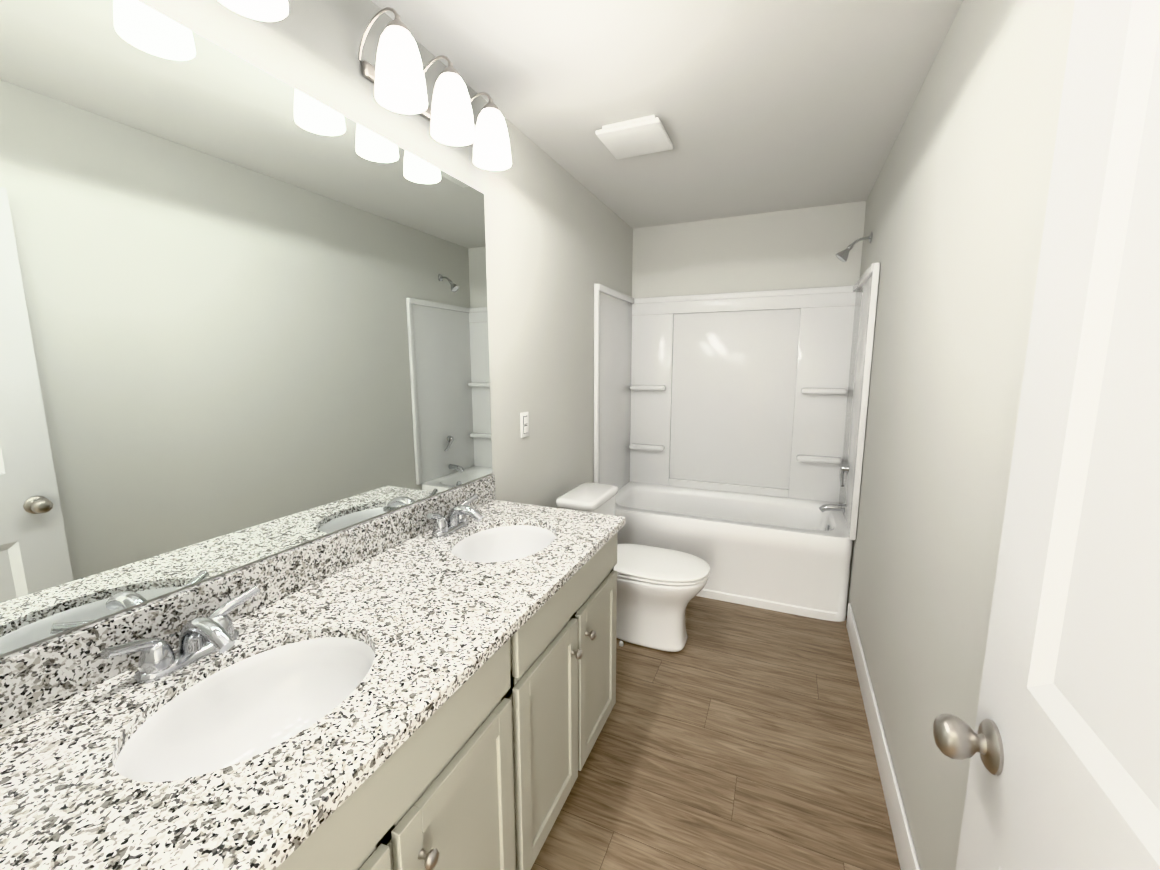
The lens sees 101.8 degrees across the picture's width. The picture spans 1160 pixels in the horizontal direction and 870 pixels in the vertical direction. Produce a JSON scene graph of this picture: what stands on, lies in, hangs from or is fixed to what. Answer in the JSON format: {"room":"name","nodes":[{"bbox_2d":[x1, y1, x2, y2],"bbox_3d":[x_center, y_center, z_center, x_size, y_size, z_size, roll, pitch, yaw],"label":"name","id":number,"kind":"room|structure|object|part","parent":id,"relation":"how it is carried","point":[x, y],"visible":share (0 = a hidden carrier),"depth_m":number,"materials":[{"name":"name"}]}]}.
{"room":"bathroom","nodes":[
{"label":"bathroom","id":0,"kind":"room"},
{"bbox_2d":[0,0,632,657],"bbox_3d":[-0.365,-0.111,2.149,0.120,2.440,3.800,4,9,23],"label":"wall","id":1,"kind":"structure","parent":0,"point":[558,240],"depth_m":2.10,"materials":[{"name":"paint"}]},
{"bbox_2d":[0,0,491,654],"bbox_3d":[-0.689,-0.282,1.212,0.005,1.114,1.568,4,9,23],"label":"mirror","id":2,"kind":"object","parent":1,"relation":"attached to","point":[242,312],"visible":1,"depth_m":0.97,"materials":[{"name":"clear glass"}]},
{"bbox_2d":[0,475,495,728],"bbox_3d":[-0.688,0.332,1.281,0.020,0.108,1.600,4,9,23],"label":"backsplash","id":3,"kind":"structure","parent":1,"relation":"attached to","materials":[{"name":"stone"}]},
{"bbox_2d":[218,0,288,20],"bbox_3d":[-0.656,-0.939,0.870,0.193,0.229,0.132,-1,9,-3],"label":"light","id":4,"kind":"object","parent":1,"relation":"attached to","point":[269,10],"visible":1,"depth_m":0.90,"materials":[{"name":"white glass"}]},
{"bbox_2d":[358,7,441,126],"bbox_3d":[-0.500,-0.992,1.223,0.193,0.229,0.132,-1,9,-3],"label":"light","id":5,"kind":"object","parent":1,"relation":"attached to","point":[395,75],"depth_m":1.20,"materials":[{"name":"white glass"}]},
{"bbox_3d":[-0.533,-1.060,1.242,0.147,0.100,0.008,4,9,23],"label":"arm","id":6,"kind":"part","parent":5,"relation":"part of"},
{"bbox_3d":[-0.469,-0.961,1.228,0.130,0.165,0.130,4,9,23],"label":"lamp shade","id":7,"kind":"part","parent":5,"relation":"part of","materials":[{"name":"white glass"}]},
{"bbox_2d":[430,55,505,158],"bbox_3d":[-0.428,-1.024,1.432,0.223,0.229,0.380,4,9,23],"label":"light","id":8,"kind":"object","parent":1,"relation":"attached to","point":[452,102],"depth_m":1.47,"materials":[{"name":"white glass"}]},
{"bbox_3d":[-0.522,-1.040,1.471,0.018,0.040,0.380,4,9,23],"label":"plate","id":9,"kind":"part","parent":8,"relation":"part of","materials":[{"name":"silver metal"}]},
{"bbox_3d":[-0.450,-1.089,1.432,0.147,0.100,0.008,4,9,23],"label":"arm","id":10,"kind":"part","parent":8,"relation":"part of"},
{"bbox_3d":[-0.385,-0.989,1.419,0.130,0.165,0.130,4,9,23],"label":"lamp shade","id":11,"kind":"part","parent":8,"relation":"part of","materials":[{"name":"white glass"}]},
{"bbox_2d":[473,127,511,170],"bbox_3d":[-0.333,-1.050,1.604,0.193,0.229,0.132,-1,9,-3],"label":"light","id":12,"kind":"object","parent":1,"relation":"attached to","point":[488,164],"depth_m":1.67,"materials":[{"name":"white glass"}]},
{"bbox_3d":[-0.366,-1.118,1.622,0.147,0.100,0.008,4,9,23],"label":"arm","id":13,"kind":"part","parent":12,"relation":"part of"},
{"bbox_3d":[-0.301,-1.018,1.609,0.130,0.165,0.130,4,9,23],"label":"lamp shade","id":14,"kind":"part","parent":12,"relation":"part of","materials":[{"name":"white glass"}]},
{"bbox_2d":[520,412,528,437],"bbox_3d":[-0.260,-0.048,2.236,0.009,0.118,0.072,4,9,23],"label":"switch plate","id":15,"kind":"object","parent":1,"relation":"attached to","point":[524,418],"visible":1,"depth_m":2.23,"materials":[{"name":"white plastic"}]},
{"bbox_2d":[371,0,962,228],"bbox_3d":[0.142,-1.226,1.084,1.764,0.080,5.020,4,9,23],"label":"ceiling","id":16,"kind":"structure","parent":0,"point":[759,106],"depth_m":1.72,"materials":[{"name":"paint"}]},
{"bbox_2d":[596,115,672,158],"bbox_3d":[0.247,-1.315,2.084,0.276,0.040,0.276,4,9,23],"label":"fan","id":17,"kind":"object","parent":16,"relation":"attached to","point":[636,137],"visible":1,"depth_m":2.04,"materials":[{"name":"white plastic"}]},
{"bbox_2d":[531,596,900,869],"bbox_3d":[0.147,1.266,1.459,1.764,0.080,5.020,4,9,23],"label":"floor","id":18,"kind":"structure","parent":0,"point":[733,736],"depth_m":1.71,"materials":[{"name":"brown wood"}]},
{"bbox_2d":[268,523,624,869],"bbox_3d":[-0.419,0.843,1.228,0.616,0.828,1.579,4,9,23],"label":"bathroom vanity","id":19,"kind":"object","parent":18,"relation":"on","point":[482,781],"depth_m":1.07,"materials":[{"name":"paint"}]},
{"bbox_2d":[0,499,624,869],"bbox_3d":[-0.423,0.416,1.177,0.600,0.029,1.600,4,9,23],"label":"countertop","id":20,"kind":"structure","parent":19,"relation":"on","point":[68,801],"depth_m":0.76,"materials":[{"name":"white stone"}]},
{"bbox_2d":[88,579,267,686],"bbox_3d":[-0.723,0.393,0.905,0.162,0.096,0.262,4,9,23],"label":"faucet","id":21,"kind":"object","parent":20,"relation":"on","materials":[{"name":"silver metal"}]},
{"bbox_2d":[96,623,395,798],"bbox_3d":[-0.566,0.552,0.859,0.343,0.168,0.424,4,9,23],"label":"sink","id":22,"kind":"object","parent":20,"relation":"in","point":[204,732],"depth_m":0.92,"materials":[{"name":"white ceramic"}]},
{"bbox_2d":[420,491,487,538],"bbox_3d":[-0.405,0.284,1.625,0.162,0.096,0.262,4,9,23],"label":"faucet","id":23,"kind":"object","parent":20,"relation":"on","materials":[{"name":"silver metal"}]},
{"bbox_2d":[444,519,563,566],"bbox_3d":[-0.248,0.443,1.580,0.343,0.168,0.424,4,9,23],"label":"sink","id":24,"kind":"object","parent":20,"relation":"in","point":[505,541],"depth_m":1.72,"materials":[{"name":"white ceramic"}]},
{"bbox_3d":[-0.387,0.964,0.651,0.019,0.550,0.350,4,9,23],"label":"door","id":25,"kind":"part","parent":19,"relation":"part of","materials":[{"name":"paint"}]},
{"bbox_3d":[-0.313,0.574,0.764,0.019,0.127,0.720,4,9,23],"label":"drawer","id":26,"kind":"part","parent":19,"relation":"part of","materials":[{"name":"paint"}]},
{"bbox_3d":[-0.267,0.745,0.830,0.033,0.031,0.031,4,9,23],"label":"knob","id":27,"kind":"part","parent":19,"relation":"part of","materials":[{"name":"silver metal"}]},
{"bbox_3d":[-0.239,0.913,0.986,0.019,0.550,0.350,4,9,23],"label":"door","id":28,"kind":"part","parent":19,"relation":"part of","materials":[{"name":"paint"}]},
{"bbox_3d":[-0.195,0.810,1.124,0.019,0.733,1.579,4,9,23],"label":"frame","id":29,"kind":"part","parent":19,"relation":"part of","materials":[{"name":"paint"}]},
{"bbox_3d":[-0.085,0.861,1.334,0.019,0.550,0.350,4,9,23],"label":"door","id":30,"kind":"part","parent":19,"relation":"part of","materials":[{"name":"paint"}]},
{"bbox_3d":[-0.012,0.471,1.447,0.019,0.127,0.720,4,9,23],"label":"drawer","id":31,"kind":"part","parent":19,"relation":"part of","materials":[{"name":"paint"}]},
{"bbox_3d":[-0.010,0.656,1.413,0.033,0.031,0.031,4,9,23],"label":"knob","id":32,"kind":"part","parent":19,"relation":"part of","materials":[{"name":"silver metal"}]},
{"bbox_3d":[0.034,0.641,1.513,0.033,0.031,0.031,4,9,23],"label":"knob","id":33,"kind":"part","parent":19,"relation":"part of","materials":[{"name":"silver metal"}]},
{"bbox_3d":[0.063,0.810,1.669,0.019,0.550,0.350,4,9,23],"label":"door","id":34,"kind":"part","parent":19,"relation":"part of","materials":[{"name":"paint"}]},
{"bbox_2d":[556,483,709,651],"bbox_3d":[0.290,0.692,2.467,0.758,0.756,0.400,4,9,23],"label":"toilet","id":35,"kind":"object","parent":18,"relation":"on","point":[659,589],"visible":0.71,"depth_m":2.35,"materials":[{"name":"ceramic"}]},
{"bbox_3d":[0.046,0.513,2.548,0.204,0.337,0.376,4,9,23],"label":"tank","id":36,"kind":"part","parent":35,"relation":"part of","materials":[{"name":"ceramic"}]},
{"bbox_3d":[0.045,0.324,2.520,0.226,0.044,0.400,4,9,23],"label":"tank lid","id":37,"kind":"part","parent":35,"relation":"part of","materials":[{"name":"ceramic"}]},
{"bbox_3d":[0.384,0.652,2.420,0.553,0.020,0.380,4,9,23],"label":"seat lid","id":38,"kind":"part","parent":35,"relation":"part of","materials":[{"name":"white plastic"}]},
{"bbox_3d":[0.387,0.877,2.453,0.537,0.393,0.372,4,9,23],"label":"bowl","id":39,"kind":"part","parent":35,"relation":"part of","materials":[{"name":"ceramic"}]},
{"bbox_3d":[0.384,0.674,2.423,0.547,0.014,0.374,4,9,23],"label":"seat","id":40,"kind":"part","parent":35,"relation":"part of","materials":[{"name":"white plastic"}]},
{"bbox_2d":[594,232,879,621],"bbox_3d":[0.941,-0.114,3.097,1.518,2.160,0.794,4,9,23],"label":"tub","id":41,"kind":"object","parent":18,"relation":"on","point":[729,434],"visible":0.94,"depth_m":3.26,"materials":[{"name":"plastic"}]},
{"bbox_3d":[1.567,0.452,2.913,0.159,0.066,0.048,4,9,23],"label":"spout","id":42,"kind":"part","parent":41,"relation":"part of","materials":[{"name":"silver metal"}]},
{"bbox_3d":[1.575,0.252,2.829,0.029,0.104,0.109,4,9,23],"label":"valve lever","id":43,"kind":"part","parent":41,"relation":"part of","materials":[{"name":"silver metal"}]},
{"bbox_3d":[1.613,0.204,2.855,0.058,0.164,0.164,4,9,23],"label":"valve plate","id":44,"kind":"part","parent":41,"relation":"part of","materials":[{"name":"silver metal"}]},
{"bbox_3d":[1.590,-1.096,2.668,0.100,0.048,0.015,4,9,23],"label":"shower arm","id":45,"kind":"part","parent":41,"relation":"part of"},
{"bbox_2d":[632,201,865,297],"bbox_3d":[1.124,-0.315,3.492,1.524,2.440,0.120,4,9,23],"label":"wall","id":46,"kind":"structure","parent":0,"point":[792,249],"depth_m":3.26,"materials":[{"name":"paint"}]},
{"bbox_2d":[846,0,1074,869],"bbox_3d":[1.142,-0.016,1.499,0.120,2.440,3.800,4,9,23],"label":"wall","id":47,"kind":"structure","parent":0,"point":[956,204],"depth_m":1.23,"materials":[{"name":"paint"}]},
{"bbox_2d":[846,603,919,869],"bbox_3d":[0.923,1.175,1.336,0.012,0.135,2.761,4,9,23],"label":"baseboard","id":48,"kind":"structure","parent":47,"relation":"attached to","point":[906,851],"depth_m":1.61,"materials":[{"name":"paint"}]},
{"bbox_2d":[933,0,1159,869],"bbox_3d":[0.419,0.356,0.339,0.101,2.028,0.762,4,9,23],"label":"door leaf","id":49,"kind":"structure","parent":47,"relation":"in","point":[1069,701],"depth_m":0.49,"materials":[{"name":"paint"}]},
{"bbox_3d":[0.530,0.421,0.652,0.066,0.066,0.066,4,9,23],"label":"door knob","id":50,"kind":"part","parent":49,"relation":"part of","materials":[{"name":"silver metal"}]}
]}

